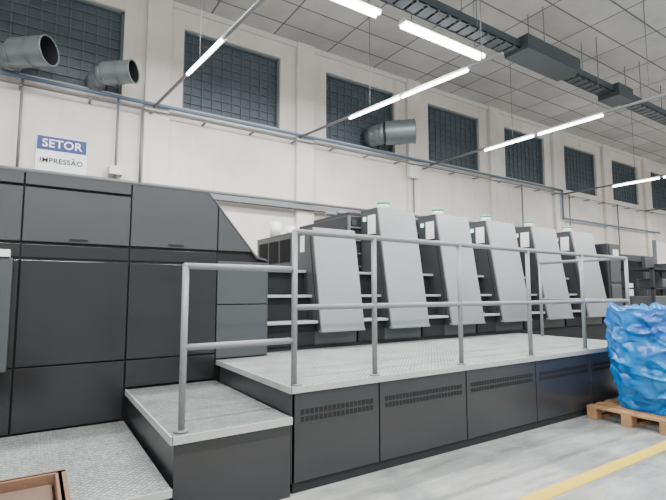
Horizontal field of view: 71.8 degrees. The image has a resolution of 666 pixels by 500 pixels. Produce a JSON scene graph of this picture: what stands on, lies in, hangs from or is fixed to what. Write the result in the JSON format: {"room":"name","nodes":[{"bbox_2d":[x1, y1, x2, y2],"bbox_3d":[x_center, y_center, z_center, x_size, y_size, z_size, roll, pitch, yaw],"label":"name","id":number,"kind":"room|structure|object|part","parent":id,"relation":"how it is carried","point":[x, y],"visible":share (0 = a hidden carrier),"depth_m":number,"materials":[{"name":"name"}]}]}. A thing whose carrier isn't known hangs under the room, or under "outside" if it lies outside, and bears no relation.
{"room":"print shop","nodes":[
{"label":"print shop","id":0,"kind":"room"},
{"bbox_2d":[0,70,663,253],"bbox_3d":[2.454,-0.985,11.137,27.900,2.301,0.220,3,-6,-33],"label":"pipe","id":1,"kind":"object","parent":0,"point":[115,171],"depth_m":8.39,"materials":[{"name":"grey metal"}]},
{"bbox_2d":[0,0,665,255],"bbox_3d":[5.625,-0.645,13.485,36.000,6.450,0.300,3,-6,-33],"label":"wall","id":2,"kind":"structure","parent":0,"point":[214,157],"depth_m":9.02,"materials":[{"name":"paint"}]},
{"bbox_2d":[0,34,59,73],"bbox_3d":[-4.380,-2.749,6.472,1.041,0.430,0.531,-2,-6,20],"label":"ventilation duct","id":3,"kind":"object","parent":2,"relation":"attached to","point":[16,53],"visible":1,"depth_m":6.28,"materials":[{"name":"grey metal"}]},
{"bbox_2d":[35,134,87,174],"bbox_3d":[-4.126,-1.422,6.998,0.670,0.580,0.030,3,-6,-33],"label":"sign","id":4,"kind":"object","parent":2,"relation":"attached to","point":[57,154],"visible":0.98,"depth_m":6.99,"materials":[{"name":"white plastic"}]},
{"bbox_2d":[0,0,124,94],"bbox_3d":[-4.333,-3.312,7.186,1.920,1.460,0.100,3,-6,-33],"label":"window","id":5,"kind":"structure","parent":2,"relation":"in","point":[86,34],"depth_m":7.32,"materials":[{"name":"grey"}]},
{"bbox_2d":[85,59,139,90],"bbox_3d":[-3.452,-2.702,7.093,0.976,0.369,0.468,-2,-6,21],"label":"ventilation duct","id":6,"kind":"object","parent":2,"relation":"attached to","point":[115,72],"visible":1,"depth_m":6.93,"materials":[{"name":"grey metal"}]},
{"bbox_2d":[182,31,278,127],"bbox_3d":[-1.912,-3.170,8.752,1.900,1.460,0.100,3,-6,-33],"label":"window","id":7,"kind":"structure","parent":2,"relation":"in","point":[234,82],"depth_m":8.76,"materials":[{"name":"grey glass"}]},
{"bbox_2d":[326,74,392,152],"bbox_3d":[0.591,-3.023,10.370,1.900,1.460,0.100,3,-6,-33],"label":"window","id":8,"kind":"structure","parent":2,"relation":"in","point":[344,97],"depth_m":10.30,"materials":[{"name":"grey glass"}]},
{"bbox_2d":[363,118,416,146],"bbox_3d":[1.255,-2.579,10.126,1.169,0.564,0.631,-1,-5,13],"label":"ventilation duct","id":9,"kind":"object","parent":2,"relation":"attached to","point":[394,132],"visible":1,"depth_m":9.91,"materials":[{"name":"grey metal"}]},
{"bbox_2d":[141,0,653,256],"bbox_3d":[8.230,-0.514,14.932,27.149,6.450,0.100,3,-6,-33],"label":"pillars","id":10,"kind":"structure","parent":2,"relation":"attached to","point":[154,166],"depth_m":9.34,"materials":[{"name":"paint"}]},
{"bbox_2d":[173,1,665,168],"bbox_3d":[5.723,-3.821,13.622,36.000,0.100,0.060,3,-6,-33],"label":"trim","id":11,"kind":"structure","parent":2,"relation":"attached to","point":[176,5],"depth_m":10.35,"materials":[{"name":"white"}]},
{"bbox_2d":[428,105,477,170],"bbox_3d":[3.093,-2.875,11.989,1.900,1.460,0.100,3,-6,-33],"label":"window","id":12,"kind":"structure","parent":2,"relation":"in","point":[450,134],"depth_m":12.03,"materials":[{"name":"grey glass"}]},
{"bbox_2d":[504,128,543,184],"bbox_3d":[5.596,-2.728,13.607,1.900,1.460,0.100,3,-6,-33],"label":"window","id":13,"kind":"structure","parent":2,"relation":"in","point":[523,159],"depth_m":13.68,"materials":[{"name":"grey glass"}]},
{"bbox_2d":[564,146,594,195],"bbox_3d":[8.098,-2.581,15.226,1.900,1.460,0.100,3,-6,-33],"label":"window","id":14,"kind":"structure","parent":2,"relation":"in","point":[579,165],"depth_m":15.31,"materials":[{"name":"grey glass"}]},
{"bbox_2d":[611,160,637,204],"bbox_3d":[10.601,-2.433,16.844,1.900,1.460,0.100,3,-6,-33],"label":"window","id":15,"kind":"structure","parent":2,"relation":"in","point":[621,172],"depth_m":16.95,"materials":[{"name":"grey glass"}]},
{"bbox_2d":[650,172,665,210],"bbox_3d":[13.104,-2.286,18.463,1.900,1.460,0.100,3,-6,-33],"label":"window","id":16,"kind":"structure","parent":2,"relation":"in","point":[658,186],"depth_m":18.47,"materials":[{"name":"grey glass"}]},
{"bbox_2d":[173,0,665,164],"bbox_3d":[9.710,-4.527,7.522,36.000,0.200,15.300,3,-6,-33],"label":"ceiling","id":17,"kind":"structure","parent":0,"point":[329,26],"depth_m":9.66,"materials":[{"name":"tile"}]},
{"bbox_2d":[153,0,264,107],"bbox_3d":[-1.664,-3.512,6.119,0.448,2.070,4.304,3,-6,-33],"label":"tube light","id":18,"kind":"object","parent":17,"relation":"hanging from","point":[222,39],"depth_m":5.87,"materials":[{"name":"white plastic"}]},
{"bbox_2d":[332,0,382,17],"bbox_3d":[0.124,-3.961,6.344,1.300,1.134,0.177,3,-6,-33],"label":"light","id":19,"kind":"object","parent":17,"relation":"hanging from","point":[367,8],"visible":1,"depth_m":6.45,"materials":[{"name":"white plastic"}]},
{"bbox_2d":[299,0,503,137],"bbox_3d":[0.768,-3.369,7.692,0.688,2.070,4.307,3,-6,-33],"label":"tube light","id":20,"kind":"object","parent":17,"relation":"hanging from","point":[463,70],"depth_m":7.06,"materials":[{"name":"white plastic"}]},
{"bbox_2d":[398,0,486,60],"bbox_3d":[1.798,-3.863,7.426,1.830,1.134,0.177,3,-6,-33],"label":"light","id":21,"kind":"object","parent":17,"relation":"hanging from","point":[408,25],"visible":0.95,"depth_m":7.28,"materials":[{"name":"white plastic"}]},
{"bbox_2d":[380,0,665,125],"bbox_3d":[9.032,-3.497,11.703,24.500,1.087,0.460,3,-6,-33],"label":"cable tray","id":22,"kind":"object","parent":17,"relation":"hanging from","point":[528,51],"visible":0.98,"depth_m":7.95,"materials":[{"name":"grey metal"}]},
{"bbox_2d":[430,0,665,165],"bbox_3d":[3.798,-3.218,9.235,0.218,2.090,5.002,3,-6,-33],"label":"tube light","id":23,"kind":"object","parent":17,"relation":"hanging from","point":[600,114],"depth_m":8.51,"materials":[{"name":"white plastic"}]},
{"bbox_2d":[563,112,665,194],"bbox_3d":[8.348,-2.899,12.412,0.087,2.150,4.600,3,-6,-33],"label":"tube light","id":24,"kind":"object","parent":17,"relation":"hanging from","point":[664,176],"depth_m":12.64,"materials":[{"name":"white plastic"}]},
{"bbox_2d":[281,411,665,499],"bbox_3d":[9.710,2.094,6.920,36.000,0.204,15.300,3,-6,-33],"label":"floor","id":25,"kind":"structure","parent":0,"point":[516,466],"depth_m":3.50,"materials":[{"name":"grey concrete"}]},
{"bbox_2d":[0,469,70,499],"bbox_3d":[-1.503,1.266,1.665,0.940,0.500,0.740,3,-6,-33],"label":"wooden crate","id":26,"kind":"object","parent":25,"relation":"on","point":[51,485],"visible":1,"depth_m":2.10,"materials":[{"name":"brown wood"}]},
{"bbox_2d":[0,380,292,499],"bbox_3d":[-2.647,1.323,2.409,4.703,0.522,1.652,3,-6,-33],"label":"steps","id":27,"kind":"structure","parent":25,"relation":"on","point":[236,446],"depth_m":2.98,"materials":[{"name":"grey metal"}]},
{"bbox_2d":[173,263,292,433],"bbox_3d":[-0.621,0.603,3.006,0.788,1.019,0.089,3,-6,-33],"label":"handrail","id":28,"kind":"object","parent":27,"relation":"on","point":[184,347],"visible":1,"depth_m":2.85,"materials":[{"name":"grey metal"}]},
{"bbox_2d":[0,168,655,437],"bbox_3d":[0.483,0.673,6.927,14.792,2.635,2.644,3,-6,-33],"label":"press","id":29,"kind":"object","parent":25,"relation":"on","point":[91,269],"visible":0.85,"depth_m":4.39,"materials":[{"name":"black metal"}]},
{"bbox_3d":[-1.478,-0.293,4.340,0.788,0.559,0.035,3,-6,-33],"label":"panel","id":30,"kind":"part","parent":29,"relation":"part of","materials":[{"name":"grey metal"}]},
{"bbox_3d":[-0.985,-0.196,4.652,0.362,0.422,0.035,3,-6,-33],"label":"sloped panel","id":31,"kind":"part","parent":29,"relation":"part of","materials":[{"name":"grey metal"}]},
{"bbox_2d":[259,239,289,263],"bbox_3d":[-0.824,0.038,6.373,0.011,0.300,0.950,3,-6,-33],"label":"machine","id":32,"kind":"object","parent":29,"relation":"attached to","point":[277,251],"depth_m":6.31,"materials":[{"name":"black metal"}]},
{"bbox_3d":[-0.325,0.342,5.579,0.008,1.034,0.499,3,-6,-33],"label":"door","id":33,"kind":"part","parent":29,"relation":"part of","materials":[{"name":"grey metal"}]},
{"bbox_3d":[0.065,0.338,5.537,0.610,1.210,0.228,3,-6,-33],"label":"panel","id":34,"kind":"part","parent":29,"relation":"part of","materials":[{"name":"grey metal"}]},
{"bbox_3d":[0.547,0.393,6.143,0.008,1.034,0.499,3,-6,-33],"label":"door","id":35,"kind":"part","parent":29,"relation":"part of","materials":[{"name":"grey metal"}]},
{"bbox_3d":[0.938,0.214,6.154,0.650,1.570,0.288,3,-6,-33],"label":"panel","id":36,"kind":"part","parent":29,"relation":"part of","materials":[{"name":"grey metal"}]},
{"bbox_3d":[1.461,0.447,6.734,0.008,1.034,0.499,3,-6,-33],"label":"door","id":37,"kind":"part","parent":29,"relation":"part of","materials":[{"name":"grey metal"}]},
{"bbox_3d":[1.864,0.263,6.754,0.680,1.580,0.290,3,-6,-33],"label":"panel","id":38,"kind":"part","parent":29,"relation":"part of","materials":[{"name":"grey metal"}]},
{"bbox_3d":[2.401,0.502,7.341,0.008,1.034,0.499,3,-6,-33],"label":"door","id":39,"kind":"part","parent":29,"relation":"part of","materials":[{"name":"grey metal"}]},
{"bbox_3d":[2.812,0.319,7.367,0.700,1.580,0.290,3,-6,-33],"label":"panel","id":40,"kind":"part","parent":29,"relation":"part of","materials":[{"name":"grey metal"}]},
{"bbox_3d":[3.390,0.561,7.981,0.008,1.034,0.499,3,-6,-33],"label":"door","id":41,"kind":"part","parent":29,"relation":"part of","materials":[{"name":"grey metal"}]},
{"bbox_3d":[3.810,0.378,8.012,0.720,1.580,0.290,3,-6,-33],"label":"panel","id":42,"kind":"part","parent":29,"relation":"part of","materials":[{"name":"grey metal"}]},
{"bbox_3d":[4.430,0.622,8.654,0.008,1.034,0.499,3,-6,-33],"label":"door","id":43,"kind":"part","parent":29,"relation":"part of","materials":[{"name":"grey metal"}]},
{"bbox_3d":[4.858,0.440,8.691,0.740,1.580,0.290,3,-6,-33],"label":"panel","id":44,"kind":"part","parent":29,"relation":"part of","materials":[{"name":"grey metal"}]},
{"bbox_2d":[216,333,617,493],"bbox_3d":[1.323,1.482,5.198,4.996,0.710,1.772,3,-6,-33],"label":"platform","id":45,"kind":"object","parent":25,"relation":"on","point":[349,422],"visible":0.82,"depth_m":3.98,"materials":[{"name":"grey metal"}]},
{"bbox_2d":[291,229,629,385],"bbox_3d":[1.427,0.560,5.053,4.862,1.101,1.261,3,-6,-33],"label":"guard railing","id":46,"kind":"object","parent":45,"relation":"on","point":[374,305],"visible":0.96,"depth_m":4.13,"materials":[{"name":"grey metal"}]},
{"bbox_2d":[587,398,665,435],"bbox_3d":[3.471,1.750,4.983,1.200,0.137,0.790,3,-6,-33],"label":"wooden pallet","id":47,"kind":"object","parent":25,"relation":"on","point":[629,417],"visible":0.6,"depth_m":4.76,"materials":[{"name":"brown wood"}]},
{"bbox_2d":[604,302,665,415],"bbox_3d":[3.646,1.129,5.044,1.413,1.107,0.891,3,-6,-33],"label":"bag","id":48,"kind":"object","parent":47,"relation":"on","point":[635,344],"visible":1,"depth_m":4.71,"materials":[{"name":"blue plastic"}]},
{"bbox_2d":[621,267,665,306],"bbox_3d":[5.128,1.159,7.213,1.340,1.720,0.440,3,-6,-33],"label":"shelf rack","id":49,"kind":"object","parent":25,"relation":"on","point":[652,283],"visible":0.34,"depth_m":6.99,"materials":[{"name":"black metal"}]},
{"bbox_2d":[652,240,657,263],"bbox_3d":[11.597,1.262,15.140,4.100,2.950,0.110,3,-6,-33],"label":"partition panel","id":50,"kind":"object","parent":25,"relation":"on","point":[654,245],"visible":0.36,"depth_m":14.12,"materials":[{"name":"grey"}]},
{"bbox_2d":[656,242,665,263],"bbox_3d":[11.594,1.238,15.146,4.000,2.800,0.060,3,-6,-33],"label":"panel board","id":51,"kind":"object","parent":50,"relation":"attached to","point":[661,247],"visible":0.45,"depth_m":14.32,"materials":[{"name":"white"}]},
{"bbox_2d":[654,264,665,295],"bbox_3d":[8.262,1.334,10.684,1.620,2.000,0.750,3,-6,-33],"label":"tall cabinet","id":52,"kind":"object","parent":25,"relation":"on","point":[655,265],"visible":0.24,"depth_m":10.51,"materials":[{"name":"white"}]}
]}

